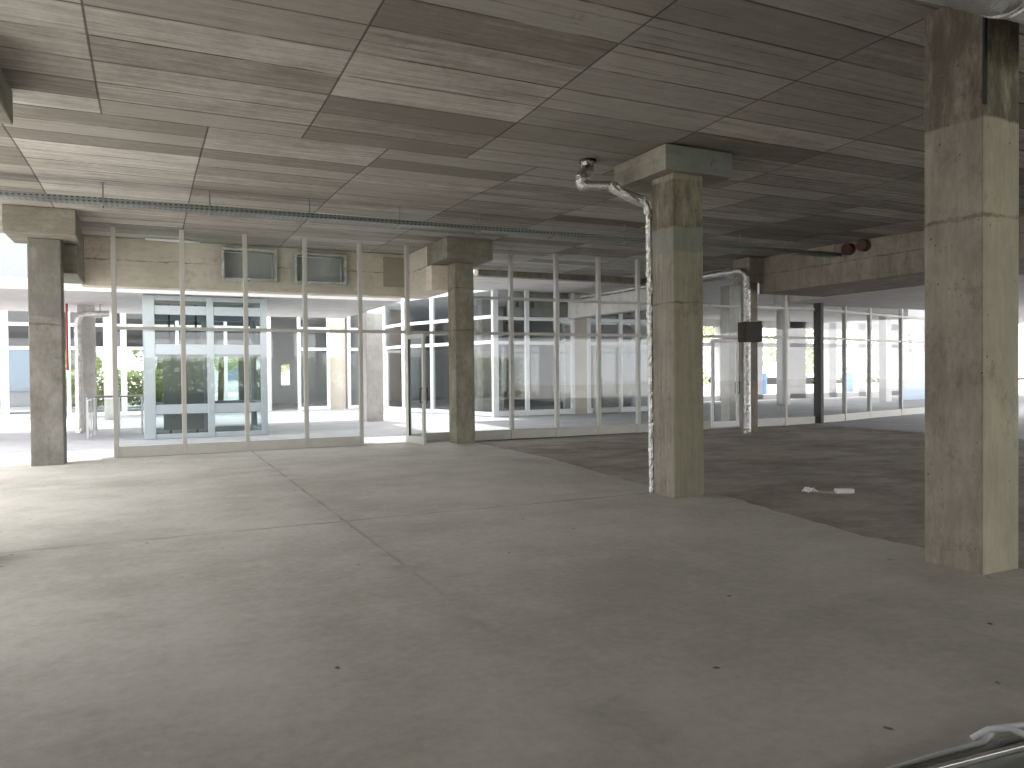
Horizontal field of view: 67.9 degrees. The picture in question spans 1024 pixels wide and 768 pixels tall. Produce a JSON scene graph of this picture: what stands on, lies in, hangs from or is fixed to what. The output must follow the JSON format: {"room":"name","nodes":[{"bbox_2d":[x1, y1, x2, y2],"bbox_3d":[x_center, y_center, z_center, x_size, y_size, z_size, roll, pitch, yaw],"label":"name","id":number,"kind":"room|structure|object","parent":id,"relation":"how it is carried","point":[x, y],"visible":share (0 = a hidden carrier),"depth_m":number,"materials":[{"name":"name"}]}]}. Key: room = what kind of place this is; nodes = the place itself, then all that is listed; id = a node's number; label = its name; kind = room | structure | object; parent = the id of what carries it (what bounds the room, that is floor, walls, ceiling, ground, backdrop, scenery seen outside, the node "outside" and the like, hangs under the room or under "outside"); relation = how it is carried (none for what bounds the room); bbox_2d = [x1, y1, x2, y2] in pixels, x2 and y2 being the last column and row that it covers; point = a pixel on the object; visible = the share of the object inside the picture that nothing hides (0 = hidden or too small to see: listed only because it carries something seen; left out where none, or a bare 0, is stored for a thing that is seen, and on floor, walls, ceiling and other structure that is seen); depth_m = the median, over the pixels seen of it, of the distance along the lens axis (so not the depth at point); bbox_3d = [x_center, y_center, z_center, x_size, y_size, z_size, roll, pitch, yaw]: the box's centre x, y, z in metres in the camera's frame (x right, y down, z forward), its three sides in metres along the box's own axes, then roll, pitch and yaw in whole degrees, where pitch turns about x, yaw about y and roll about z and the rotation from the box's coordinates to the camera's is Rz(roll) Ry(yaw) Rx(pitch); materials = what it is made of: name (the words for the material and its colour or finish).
{"room":"empty commercial building","nodes":[
{"label":"empty commercial building","id":0,"kind":"room"},
{"bbox_2d":[8,323,243,399],"bbox_3d":[-21.607,-0.760,34.173,18.400,3.970,0.300,-1,1,-25],"label":"wall","id":1,"kind":"structure","parent":0,"point":[17,335],"depth_m":36.21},
{"bbox_2d":[8,311,249,325],"bbox_3d":[-20.151,-2.884,31.020,18.380,0.350,7.200,-1,1,-25],"label":"ceiling","id":2,"kind":"structure","parent":0,"point":[13,316],"depth_m":32.65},
{"bbox_2d":[0,277,400,317],"bbox_3d":[-13.604,-2.259,19.414,20.200,0.250,6.800,-1,1,-25],"label":"ceiling","id":3,"kind":"structure","parent":0,"point":[13,290],"depth_m":20.09,"materials":[{"name":"paint"}]},
{"bbox_2d":[65,304,68,369],"bbox_3d":[-12.009,-1.266,20.518,0.055,1.800,0.055,-1,1,-3],"label":"pipe","id":4,"kind":"object","parent":3,"relation":"hanging from","point":[66,305],"visible":1,"depth_m":20.50,"materials":[{"name":"metal"}]},
{"bbox_2d":[248,307,647,410],"bbox_3d":[-1.210,-1.200,35.523,19.600,4.400,17.200,-1,1,-25],"label":"wall","id":5,"kind":"structure","parent":0,"point":[282,346],"depth_m":40.43,"materials":[{"name":"grey paint"}]},
{"bbox_2d":[223,317,268,412],"bbox_3d":[-10.951,-1.046,31.327,1.730,4.400,0.120,-1,1,-25],"label":"window","id":6,"kind":"structure","parent":5,"relation":"in","point":[224,323],"depth_m":30.96,"materials":[{"name":"white paint"}]},
{"bbox_2d":[297,317,330,410],"bbox_3d":[-8.482,-1.087,32.503,1.360,4.400,0.120,-1,1,-25],"label":"window","id":7,"kind":"structure","parent":5,"relation":"in","point":[299,349],"depth_m":32.51,"materials":[{"name":"white paint"}]},
{"bbox_2d":[347,311,369,408],"bbox_3d":[-6.708,-1.116,33.348,1.030,4.400,0.120,-1,1,-25],"label":"window","id":8,"kind":"structure","parent":5,"relation":"in","point":[349,349],"depth_m":33.11,"materials":[{"name":"white paint"}]},
{"bbox_2d":[382,306,401,410],"bbox_3d":[-4.868,-1.099,31.211,0.120,4.400,2.010,-1,1,-31],"label":"window","id":9,"kind":"structure","parent":5,"relation":"in","point":[385,326],"depth_m":31.92,"materials":[{"name":"white paint"}]},
{"bbox_2d":[386,350,401,406],"bbox_3d":[-4.866,-0.160,31.899,0.790,2.500,0.180,-1,1,-25],"label":"door","id":10,"kind":"structure","parent":9,"relation":"attached to","point":[387,351],"depth_m":31.77,"materials":[{"name":"white paint"}]},
{"bbox_2d":[401,301,430,412],"bbox_3d":[-3.726,-1.085,29.701,0.120,4.400,1.803,-1,1,-45],"label":"window","id":11,"kind":"structure","parent":5,"relation":"in","point":[402,302],"depth_m":30.20,"materials":[{"name":"white paint"}]},
{"bbox_2d":[429,298,448,413],"bbox_3d":[-2.518,-1.077,28.450,0.120,4.400,1.676,-1,1,-43],"label":"window","id":12,"kind":"structure","parent":5,"relation":"in","point":[433,321],"depth_m":28.94,"materials":[{"name":"white paint"}]},
{"bbox_2d":[474,304,492,416],"bbox_3d":[-1.256,-1.066,27.056,0.120,4.400,2.084,-1,1,-41],"label":"window","id":13,"kind":"structure","parent":5,"relation":"in","point":[477,413],"depth_m":26.63,"materials":[{"name":"white paint"}]},
{"bbox_2d":[491,289,525,416],"bbox_3d":[-0.115,-1.068,26.520,1.230,4.400,0.120,-1,1,-25],"label":"window","id":14,"kind":"structure","parent":5,"relation":"in","point":[494,293],"depth_m":26.26,"materials":[{"name":"white paint"}]},
{"bbox_2d":[524,291,553,415],"bbox_3d":[1.014,-1.087,27.057,1.220,4.400,0.120,-1,1,-25],"label":"window","id":15,"kind":"structure","parent":5,"relation":"in","point":[528,342],"depth_m":26.80,"materials":[{"name":"white paint"}]},
{"bbox_2d":[559,293,574,413],"bbox_3d":[1.916,-1.101,27.487,0.760,4.400,0.120,-1,1,-25],"label":"window","id":16,"kind":"structure","parent":5,"relation":"in","point":[571,343],"depth_m":27.57,"materials":[{"name":"white paint"}]},
{"bbox_2d":[586,293,618,413],"bbox_3d":[3.374,-1.125,28.182,1.400,4.400,0.120,-1,1,-25],"label":"window","id":17,"kind":"structure","parent":5,"relation":"in","point":[590,410],"depth_m":27.88,"materials":[{"name":"white paint"}]},
{"bbox_2d":[593,345,620,412],"bbox_3d":[3.547,-0.186,28.130,1.160,2.480,0.142,-1,1,-25],"label":"door","id":18,"kind":"structure","parent":17,"relation":"attached to","point":[609,409],"depth_m":28.17,"materials":[{"name":"metal"}]},
{"bbox_2d":[618,313,647,411],"bbox_3d":[4.615,-1.146,28.773,1.350,4.400,0.120,-1,1,-25],"label":"window","id":19,"kind":"structure","parent":5,"relation":"in","point":[620,316],"depth_m":28.50,"materials":[{"name":"white paint"}]},
{"bbox_2d":[271,270,634,323],"bbox_3d":[-2.454,-3.514,32.356,14.700,0.350,21.800,-1,1,-25],"label":"ceiling","id":20,"kind":"structure","parent":0,"point":[480,283],"depth_m":27.21,"materials":[{"name":"paint"}]},
{"bbox_2d":[507,292,567,316],"bbox_3d":[0.949,-2.858,27.504,2.350,0.830,0.300,-1,1,-25],"label":"beam","id":21,"kind":"structure","parent":20,"relation":"attached to","point":[536,308],"depth_m":27.37,"materials":[{"name":"concrete"}]},
{"bbox_2d":[474,269,646,284],"bbox_3d":[1.647,-3.122,22.295,5.840,0.170,0.300,-1,1,-25],"label":"trim","id":22,"kind":"structure","parent":20,"relation":"attached to","point":[477,273],"depth_m":22.00,"materials":[{"name":"grey concrete"}]},
{"bbox_2d":[0,384,1023,767],"bbox_3d":[2.158,1.226,30.398,90.000,0.350,67.000,-1,1,-25],"label":"floor","id":23,"kind":"structure","parent":0,"point":[439,604],"depth_m":5.10,"materials":[{"name":"concrete"}]},
{"bbox_2d":[0,67,12,123],"bbox_3d":[-4.873,-0.616,6.395,1.020,4.277,1.350,-1,1,-25],"label":"concrete column","id":24,"kind":"structure","parent":23,"relation":"on","point":[6,94],"depth_m":6.89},
{"bbox_2d":[0,311,29,418],"bbox_3d":[-17.716,-0.934,28.104,2.030,4.400,0.120,-1,1,-25],"label":"window","id":25,"kind":"structure","parent":23,"relation":"on","point":[4,340],"depth_m":27.70,"materials":[{"name":"white paint"}]},
{"bbox_2d":[0,233,74,406],"bbox_3d":[-32.029,-3.110,37.832,18.800,9.300,4.080,-1,1,-25],"label":"building","id":26,"kind":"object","parent":23,"relation":"on","point":[13,256],"visible":0.16,"depth_m":38.84,"materials":[{"name":"stone"}]},
{"bbox_2d":[2,204,81,465],"bbox_3d":[-8.129,-0.759,13.261,1.050,4.406,1.250,-1,1,-25],"label":"concrete column","id":27,"kind":"structure","parent":23,"relation":"on","point":[44,230],"depth_m":13.13,"materials":[{"name":"concrete"}]},
{"bbox_2d":[65,350,102,406],"bbox_3d":[-22.299,-1.489,38.686,2.790,5.375,2.856,-1,1,-25],"label":"tree","id":28,"kind":"object","parent":23,"relation":"on","point":[99,361],"visible":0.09,"depth_m":38.59,"materials":[{"name":"green plant"}]},
{"bbox_2d":[77,305,96,431],"bbox_3d":[-11.833,-0.413,21.177,0.420,3.530,0.420,-1,1,-25],"label":"concrete column","id":29,"kind":"structure","parent":23,"relation":"on","point":[89,378],"depth_m":21.00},
{"bbox_2d":[74,304,109,432],"bbox_3d":[-11.422,-0.424,20.696,0.862,3.500,0.195,-1,1,-25],"label":"pipe","id":30,"kind":"object","parent":23,"relation":"on","point":[91,314],"visible":1,"depth_m":20.50,"materials":[{"name":"metal"}]},
{"bbox_2d":[67,312,121,416],"bbox_3d":[-15.906,-0.964,28.966,1.850,4.400,0.120,-1,1,-25],"label":"window","id":31,"kind":"structure","parent":23,"relation":"on","point":[69,401],"depth_m":28.57,"materials":[{"name":"white paint"}]},
{"bbox_2d":[103,313,112,419],"bbox_3d":[-14.136,-0.929,26.681,0.350,4.430,0.350,-1,1,-25],"label":"concrete column","id":32,"kind":"structure","parent":23,"relation":"on","point":[107,321],"depth_m":26.51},
{"bbox_2d":[66,369,162,407],"bbox_3d":[-19.406,0.190,36.890,5.855,1.871,1.914,-1,1,-25],"label":"hedge","id":33,"kind":"object","parent":23,"relation":"on","point":[136,378],"visible":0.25,"depth_m":37.01,"materials":[{"name":"green plant"}]},
{"bbox_2d":[86,395,143,439],"bbox_3d":[-10.005,0.822,19.377,1.385,1.025,1.676,-1,1,-25],"label":"balustrade","id":34,"kind":"object","parent":23,"relation":"on","point":[90,405],"visible":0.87,"depth_m":19.62,"materials":[{"name":"silver metal"}]},
{"bbox_2d":[130,350,162,393],"bbox_3d":[-18.495,-1.886,39.999,3.481,6.058,3.468,-1,1,-25],"label":"tree","id":35,"kind":"object","parent":23,"relation":"on","point":[159,360],"visible":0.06,"depth_m":39.80,"materials":[{"name":"green plant"}]},
{"bbox_2d":[110,225,182,457],"bbox_3d":[-7.016,-0.793,14.616,1.190,4.410,0.120,-1,1,-25],"label":"window","id":36,"kind":"structure","parent":23,"relation":"on","point":[165,449],"depth_m":14.35,"materials":[{"name":"metal"}]},
{"bbox_2d":[120,313,173,415],"bbox_3d":[-14.245,-0.992,29.758,1.900,4.400,0.120,-1,1,-25],"label":"window","id":37,"kind":"structure","parent":23,"relation":"on","point":[124,348],"depth_m":29.36,"materials":[{"name":"white paint"}]},
{"bbox_2d":[175,321,223,343],"bbox_3d":[-12.544,-1.020,30.568,1.800,4.400,0.120,-1,1,-25],"label":"window","id":38,"kind":"structure","parent":23,"relation":"on","point":[176,322],"depth_m":30.16,"materials":[{"name":"white paint"}]},
{"bbox_2d":[142,295,267,439],"bbox_3d":[-8.044,-0.431,19.874,2.860,3.480,2.310,-1,1,-25],"label":"lift","id":39,"kind":"object","parent":23,"relation":"on","point":[202,406],"visible":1,"depth_m":19.30,"materials":[{"name":"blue metal"}]},
{"bbox_2d":[179,230,245,453],"bbox_3d":[-5.951,-0.810,15.123,1.170,4.410,0.120,-1,1,-25],"label":"window","id":40,"kind":"structure","parent":23,"relation":"on","point":[233,446],"depth_m":14.86,"materials":[{"name":"metal"}]},
{"bbox_2d":[214,357,237,400],"bbox_3d":[-16.341,-2.877,43.189,4.400,7.896,4.729,0,1,42],"label":"tree","id":41,"kind":"object","parent":23,"relation":"on","point":[234,360],"visible":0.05,"depth_m":42.97,"materials":[{"name":"green plant"}]},
{"bbox_2d":[242,234,304,450],"bbox_3d":[-4.890,-0.828,15.629,1.180,4.410,0.120,-1,1,-25],"label":"window","id":42,"kind":"structure","parent":23,"relation":"on","point":[254,445],"depth_m":15.37,"materials":[{"name":"metal"}]},
{"bbox_2d":[281,365,288,376],"bbox_3d":[-13.918,-2.741,48.669,4.368,7.407,4.547,-1,1,-25],"label":"tree","id":43,"kind":"object","parent":23,"relation":"on","point":[286,368],"visible":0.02,"depth_m":48.49,"materials":[{"name":"green plant"}]},
{"bbox_2d":[302,238,359,447],"bbox_3d":[-3.834,-0.845,16.131,1.160,4.410,0.120,-1,1,-25],"label":"window","id":44,"kind":"structure","parent":23,"relation":"on","point":[344,440],"depth_m":15.88,"materials":[{"name":"metal"}]},
{"bbox_2d":[329,318,345,408],"bbox_3d":[-7.727,-1.092,33.361,0.730,4.430,0.500,-1,1,-25],"label":"concrete column","id":45,"kind":"structure","parent":23,"relation":"on","point":[337,340],"depth_m":33.15,"materials":[{"name":"beige paint"}]},
{"bbox_2d":[362,313,383,421],"bbox_3d":[-4.540,-0.536,24.805,0.550,3.530,0.500,-1,1,-25],"label":"concrete column","id":46,"kind":"structure","parent":23,"relation":"on","point":[372,342],"depth_m":24.58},
{"bbox_2d":[357,241,427,444],"bbox_3d":[-2.556,-0.859,16.282,1.273,4.410,0.947,-1,1,-25],"label":"door","id":47,"kind":"structure","parent":23,"relation":"on","point":[411,439],"depth_m":16.36,"materials":[{"name":"metal"}]},
{"bbox_2d":[404,245,448,441],"bbox_3d":[-1.799,-0.879,17.101,1.230,4.410,0.120,-1,1,-25],"label":"window","id":48,"kind":"structure","parent":23,"relation":"on","point":[434,436],"depth_m":16.84,"materials":[{"name":"metal"}]},
{"bbox_2d":[427,237,492,443],"bbox_3d":[-1.133,-0.875,16.593,1.050,4.406,1.250,-1,1,-25],"label":"concrete column","id":49,"kind":"structure","parent":23,"relation":"on","point":[459,254],"depth_m":16.55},
{"bbox_2d":[477,299,491,411],"bbox_3d":[-1.007,-1.085,29.695,0.550,4.410,0.500,-1,1,-25],"label":"concrete column","id":50,"kind":"structure","parent":23,"relation":"on","point":[484,366],"depth_m":29.46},
{"bbox_2d":[474,296,510,440],"bbox_3d":[-0.589,-0.898,17.618,1.162,4.410,0.128,-1,1,-25],"label":"window","id":51,"kind":"structure","parent":23,"relation":"on","point":[506,433],"depth_m":17.64,"materials":[{"name":"metal"}]},
{"bbox_2d":[508,251,555,438],"bbox_3d":[0.485,-0.915,18.108,1.202,4.410,0.128,-1,1,-25],"label":"window","id":52,"kind":"structure","parent":23,"relation":"on","point":[530,432],"depth_m":17.86,"materials":[{"name":"metal"}]},
{"bbox_2d":[553,254,598,436],"bbox_3d":[1.568,-0.933,18.601,1.182,4.410,0.128,-1,1,-25],"label":"window","id":53,"kind":"structure","parent":23,"relation":"on","point":[576,430],"depth_m":18.36,"materials":[{"name":"metal"}]},
{"bbox_2d":[569,294,586,413],"bbox_3d":[2.436,-1.087,27.873,0.600,4.410,0.250,-1,1,-25],"label":"concrete column","id":54,"kind":"structure","parent":23,"relation":"on","point":[580,324],"depth_m":27.78,"materials":[{"name":"beige paint"}]},
{"bbox_2d":[595,257,637,434],"bbox_3d":[2.633,-0.950,19.086,1.162,4.410,0.128,-1,1,-25],"label":"window","id":55,"kind":"structure","parent":23,"relation":"on","point":[622,428],"depth_m":18.84,"materials":[{"name":"metal"}]},
{"bbox_2d":[635,259,647,432],"bbox_3d":[3.697,-0.967,19.571,1.182,4.410,0.128,-1,1,-25],"label":"window","id":56,"kind":"structure","parent":23,"relation":"on","point":[643,427],"depth_m":19.30,"materials":[{"name":"metal"}]},
{"bbox_2d":[579,268,750,432],"bbox_3d":[4.153,-0.916,22.524,0.228,4.207,8.089,-1,1,-25],"label":"pipe","id":57,"kind":"object","parent":23,"relation":"on","point":[746,278],"visible":0.84,"depth_m":18.93,"materials":[{"name":"metal"}]},
{"bbox_2d":[738,322,761,342],"bbox_3d":[5.943,-1.294,18.991,0.540,0.500,0.300,-1,1,-25],"label":"junction box","id":58,"kind":"object","parent":57,"relation":"attached to","point":[747,331],"visible":0.99,"depth_m":18.86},
{"bbox_2d":[614,144,731,497],"bbox_3d":[2.059,-0.731,9.769,1.020,4.277,1.120,-1,1,-25],"label":"concrete column","id":59,"kind":"structure","parent":23,"relation":"on","point":[675,176],"depth_m":9.30,"materials":[{"name":"concrete"}]},
{"bbox_2d":[703,369,709,388],"bbox_3d":[9.268,-2.728,44.406,3.760,7.100,4.390,-1,1,-25],"label":"tree","id":60,"kind":"object","parent":23,"relation":"on","point":[704,372],"visible":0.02,"depth_m":43.62,"materials":[{"name":"green plant"}]},
{"bbox_2d":[703,304,709,428],"bbox_3d":[4.735,-0.984,20.044,1.102,4.410,0.128,-1,1,-25],"label":"window","id":61,"kind":"structure","parent":23,"relation":"on","point":[706,424],"depth_m":20.19,"materials":[{"name":"metal"}]},
{"bbox_2d":[703,327,714,393],"bbox_3d":[12.691,-3.105,47.713,4.147,7.686,4.178,-1,1,-25],"label":"tree","id":62,"kind":"object","parent":23,"relation":"on","point":[709,329],"visible":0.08,"depth_m":47.23,"materials":[{"name":"green plant"}]},
{"bbox_2d":[709,304,741,427],"bbox_3d":[5.775,-0.961,20.543,1.120,4.330,0.198,-1,1,-25],"label":"door","id":63,"kind":"structure","parent":23,"relation":"on","point":[714,424],"depth_m":20.56,"materials":[{"name":"white paint"}]},
{"bbox_2d":[720,285,738,420],"bbox_3d":[6.625,-0.906,23.086,0.400,4.124,0.400,-1,1,-25],"label":"concrete column","id":64,"kind":"structure","parent":23,"relation":"on","point":[729,295],"depth_m":22.91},
{"bbox_2d":[740,285,740,321],"bbox_3d":[6.436,-0.872,20.803,0.380,4.130,0.120,-1,1,-25],"label":"window","id":65,"kind":"structure","parent":23,"relation":"on","point":[740,285],"depth_m":20.74,"materials":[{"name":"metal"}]},
{"bbox_2d":[733,257,763,431],"bbox_3d":[6.039,-0.984,19.383,0.480,4.406,0.580,-1,1,-25],"label":"concrete column","id":66,"kind":"structure","parent":23,"relation":"on","point":[754,266],"depth_m":19.27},
{"bbox_2d":[763,373,766,393],"bbox_3d":[14.163,0.085,43.528,0.840,1.400,0.840,-1,1,-25],"label":"barrel","id":67,"kind":"object","parent":23,"relation":"on","point":[764,374],"visible":0.17,"depth_m":43.17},
{"bbox_2d":[757,306,784,426],"bbox_3d":[7.126,-0.883,21.132,1.150,4.130,0.120,-1,1,-25],"label":"window","id":68,"kind":"structure","parent":23,"relation":"on","point":[762,422],"depth_m":21.14,"materials":[{"name":"metal"}]},
{"bbox_2d":[776,311,789,404],"bbox_3d":[11.759,-1.123,32.952,0.400,4.094,0.400,-1,1,-25],"label":"concrete column","id":69,"kind":"structure","parent":23,"relation":"on","point":[778,313],"depth_m":32.86,"materials":[{"name":"paint"}]},
{"bbox_2d":[763,328,813,374],"bbox_3d":[17.338,-3.594,48.069,4.098,8.569,3.799,0,1,43],"label":"tree","id":70,"kind":"object","parent":23,"relation":"on","point":[769,350],"visible":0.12,"depth_m":47.55,"materials":[{"name":"green plant"}]},
{"bbox_2d":[782,295,814,425],"bbox_3d":[8.165,-0.900,21.627,1.150,4.130,0.120,-1,1,-25],"label":"window","id":71,"kind":"structure","parent":23,"relation":"on","point":[805,419],"depth_m":21.39,"materials":[{"name":"metal"}]},
{"bbox_2d":[814,303,823,422],"bbox_3d":[8.845,-0.671,21.921,0.120,3.650,0.260,-1,1,-25],"label":"steel post","id":72,"kind":"object","parent":23,"relation":"on","point":[819,307],"visible":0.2,"depth_m":21.84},
{"bbox_2d":[802,486,854,493],"bbox_3d":[4.051,1.363,9.741,0.630,0.073,0.134,0,1,13],"label":"strip","id":73,"kind":"object","parent":23,"relation":"on","point":[806,489],"visible":1,"depth_m":9.70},
{"bbox_2d":[806,329,852,383],"bbox_3d":[20.947,-2.860,51.371,4.044,6.933,4.236,-1,1,-25],"label":"tree","id":74,"kind":"object","parent":23,"relation":"on","point":[808,370],"visible":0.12,"depth_m":50.60,"materials":[{"name":"green plant"}]},
{"bbox_2d":[824,309,844,422],"bbox_3d":[9.433,-0.924,22.420,1.354,4.130,0.120,-1,1,-38],"label":"window","id":75,"kind":"structure","parent":23,"relation":"on","point":[836,417],"depth_m":22.42,"materials":[{"name":"metal"}]},
{"bbox_2d":[847,372,852,391],"bbox_3d":[21.166,-0.036,47.196,0.840,1.400,0.840,-1,1,-25],"label":"barrel","id":76,"kind":"object","parent":23,"relation":"on","point":[849,374],"visible":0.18,"depth_m":46.91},
{"bbox_2d":[842,306,869,420],"bbox_3d":[10.616,-0.951,23.424,1.753,4.130,0.120,-1,1,-42],"label":"window","id":77,"kind":"structure","parent":23,"relation":"on","point":[858,415],"depth_m":22.85,"materials":[{"name":"metal"}]},
{"bbox_2d":[852,331,878,381],"bbox_3d":[25.160,-3.267,52.077,3.836,7.648,4.165,0,1,5],"label":"tree","id":78,"kind":"object","parent":23,"relation":"on","point":[873,356],"visible":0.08,"depth_m":52.44,"materials":[{"name":"green plant"}]},
{"bbox_2d":[867,308,901,417],"bbox_3d":[12.094,-0.983,24.657,2.099,4.130,0.120,-1,1,-38],"label":"window","id":79,"kind":"structure","parent":23,"relation":"on","point":[894,412],"depth_m":24.03,"materials":[{"name":"metal"}]},
{"bbox_2d":[879,314,891,401],"bbox_3d":[17.536,-1.219,35.704,0.400,4.094,0.400,-1,1,-25],"label":"concrete column","id":80,"kind":"structure","parent":23,"relation":"on","point":[885,323],"depth_m":35.56,"materials":[{"name":"paint"}]},
{"bbox_2d":[903,331,915,351],"bbox_3d":[29.082,-3.733,55.296,3.936,8.408,4.147,-1,1,-25],"label":"tree","id":81,"kind":"object","parent":23,"relation":"on","point":[909,334],"visible":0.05,"depth_m":55.19,"materials":[{"name":"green plant"}]},
{"bbox_2d":[898,309,924,414],"bbox_3d":[13.728,-1.018,25.933,2.050,4.130,0.120,-1,1,-38],"label":"window","id":82,"kind":"structure","parent":23,"relation":"on","point":[907,411],"depth_m":25.33,"materials":[{"name":"metal"}]},
{"bbox_2d":[903,352,924,399],"bbox_3d":[20.058,-0.400,37.647,2.200,2.350,0.120,-1,1,-25],"label":"window","id":83,"kind":"structure","parent":23,"relation":"on","point":[913,362],"depth_m":37.47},
{"bbox_2d":[924,320,924,351],"bbox_3d":[21.270,-1.298,38.618,0.450,4.094,0.450,-1,1,-25],"label":"concrete column","id":84,"kind":"structure","parent":23,"relation":"on","point":[924,320],"depth_m":38.66,"materials":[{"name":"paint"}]},
{"bbox_2d":[887,721,1023,767],"bbox_3d":[2.009,1.434,3.102,1.351,0.101,0.201,-1,1,-25],"label":"metal railing","id":85,"kind":"object","parent":23,"relation":"on","point":[985,734],"visible":0.98,"depth_m":3.05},
{"bbox_2d":[925,6,1018,574],"bbox_3d":[3.595,-0.742,5.950,0.450,4.392,0.495,-1,1,-25],"label":"concrete column","id":86,"kind":"structure","parent":23,"relation":"on","point":[972,60],"depth_m":5.79,"materials":[{"name":"grey concrete"}]},
{"bbox_2d":[925,742,1023,767],"bbox_3d":[2.069,1.451,2.907,1.615,0.070,0.216,-1,1,-21],"label":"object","id":87,"kind":"object","parent":23,"relation":"on","point":[1012,756],"visible":1,"depth_m":2.89,"materials":[{"name":"silver metal"}]},
{"bbox_2d":[0,0,1023,277],"bbox_3d":[3.084,-3.112,8.302,19.800,0.495,26.400,-1,1,-25],"label":"ceiling","id":88,"kind":"structure","parent":0,"point":[442,111],"depth_m":8.07,"materials":[{"name":"concrete"}]},
{"bbox_2d":[63,231,84,283],"bbox_3d":[-8.467,-2.490,14.456,0.460,0.976,1.755,-1,1,-25],"label":"cross beam","id":89,"kind":"structure","parent":88,"relation":"attached to","point":[73,256],"depth_m":13.86,"materials":[{"name":"concrete"}]},
{"bbox_2d":[145,237,199,242],"bbox_3d":[-7.038,-2.981,15.777,1.050,0.060,0.057,-1,1,-25],"label":"lamp","id":90,"kind":"object","parent":88,"relation":"attached to","point":[146,238],"visible":1,"depth_m":15.74,"materials":[{"name":"white paint"}]},
{"bbox_2d":[81,236,412,298],"bbox_3d":[-5.615,-2.547,17.027,7.020,0.996,0.475,-1,1,-25],"label":"beam","id":91,"kind":"structure","parent":88,"relation":"attached to","point":[142,264],"depth_m":16.32,"materials":[{"name":"beige concrete"}]},
{"bbox_2d":[221,247,276,282],"bbox_3d":[-5.948,-2.606,17.049,1.160,0.720,1.050,-1,1,-25],"label":"ventilation duct","id":92,"kind":"object","parent":91,"relation":"attached to","point":[262,263],"visible":0.92,"depth_m":16.83,"materials":[{"name":"metal"}]},
{"bbox_2d":[294,251,346,285],"bbox_3d":[-4.558,-2.624,17.711,1.180,0.710,1.049,-1,1,-25],"label":"ventilation duct","id":93,"kind":"object","parent":91,"relation":"attached to","point":[322,268],"visible":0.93,"depth_m":17.53,"materials":[{"name":"metal"}]},
{"bbox_2d":[0,181,841,258],"bbox_3d":[-0.514,-2.849,13.517,16.987,0.380,0.341,-1,1,-24],"label":"cable tray","id":94,"kind":"object","parent":88,"relation":"hanging from","point":[4,194],"visible":0.94,"depth_m":12.52,"materials":[{"name":"metal"}]},
{"bbox_2d":[409,246,447,298],"bbox_3d":[-1.979,-2.592,17.810,0.580,0.996,2.190,-1,1,-25],"label":"cross beam","id":95,"kind":"structure","parent":88,"relation":"attached to","point":[425,281],"depth_m":17.23,"materials":[{"name":"beige concrete"}]},
{"bbox_2d":[575,158,653,492],"bbox_3d":[1.327,-0.733,9.713,1.009,4.295,0.305,0,1,2],"label":"pipe","id":96,"kind":"object","parent":88,"relation":"attached to","point":[586,169],"visible":0.82,"depth_m":9.60,"materials":[{"name":"metal"}]},
{"bbox_2d":[759,215,1023,296],"bbox_3d":[11.996,-2.831,10.009,2.250,1.270,21.790,-1,1,-25],"label":"beam","id":97,"kind":"structure","parent":88,"relation":"attached to","point":[896,261],"depth_m":17.06,"materials":[{"name":"grey concrete"}]},
{"bbox_2d":[841,243,854,254],"bbox_3d":[7.498,-2.984,16.832,0.300,0.260,0.256,-1,1,-25],"label":"pipe sleeve","id":98,"kind":"object","parent":97,"relation":"attached to","point":[847,248],"visible":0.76,"depth_m":16.73,"materials":[{"name":"brown metal"}]},
{"bbox_2d":[856,239,870,251],"bbox_3d":[7.670,-2.999,16.470,0.300,0.260,0.256,-1,1,-25],"label":"pipe sleeve","id":99,"kind":"object","parent":97,"relation":"attached to","point":[864,245],"visible":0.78,"depth_m":16.37,"materials":[{"name":"brown metal"}]},
{"bbox_2d":[919,0,1023,23],"bbox_3d":[4.043,-2.636,5.142,5.414,0.604,0.469,-1,1,-21],"label":"duct","id":100,"kind":"object","parent":88,"relation":"hanging from","point":[1011,10],"visible":1,"depth_m":4.71,"materials":[{"name":"metal"}]},
{"bbox_2d":[474,306,631,408],"bbox_3d":[1.600,-1.166,32.418,7.165,4.380,1.608,-1,1,0],"label":"wall partition","id":101,"kind":"structure","parent":0,"point":[609,356],"depth_m":32.56,"materials":[{"name":"glass"}]},
{"bbox_2d":[568,288,646,318],"bbox_3d":[3.610,-2.559,23.846,0.400,0.600,6.800,-1,1,-25],"label":"beam","id":102,"kind":"structure","parent":0,"point":[575,310],"depth_m":24.45,"materials":[{"name":"concrete"}]},
{"bbox_2d":[568,269,1023,324],"bbox_3d":[17.140,-3.446,34.271,31.480,0.400,14.000,-1,1,-25],"label":"ceiling","id":103,"kind":"structure","parent":0,"point":[711,286],"depth_m":33.53,"materials":[{"name":"paint"}]},
{"bbox_2d":[703,319,923,400],"bbox_3d":[16.867,-1.310,41.699,28.150,4.100,0.400,-1,1,-25],"label":"wall","id":104,"kind":"structure","parent":0,"point":[797,329],"depth_m":41.82,"materials":[{"name":"paint"}]},
{"bbox_2d":[774,274,1023,311],"bbox_3d":[17.465,-2.447,13.611,10.690,0.350,23.600,-1,1,-25],"label":"ceiling","id":105,"kind":"structure","parent":0,"point":[913,298],"depth_m":21.03,"materials":[{"name":"paint"}]},
{"label":"outside","id":106,"kind":"structure","parent":0,"visible":0},
{"bbox_2d":[100,377,1023,395],"bbox_3d":[-3.436,0.992,53.763,200.000,0.480,220.000,-1,1,-25],"label":"ground","id":107,"kind":"structure","parent":106,"point":[770,380],"depth_m":93.04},
{"bbox_2d":[155,357,237,391],"bbox_3d":[-29.098,-5.203,73.701,11.000,12.300,9.800,-1,1,-25],"label":"apartment building","id":108,"kind":"structure","parent":107,"relation":"on","point":[232,377],"depth_m":70.58,"materials":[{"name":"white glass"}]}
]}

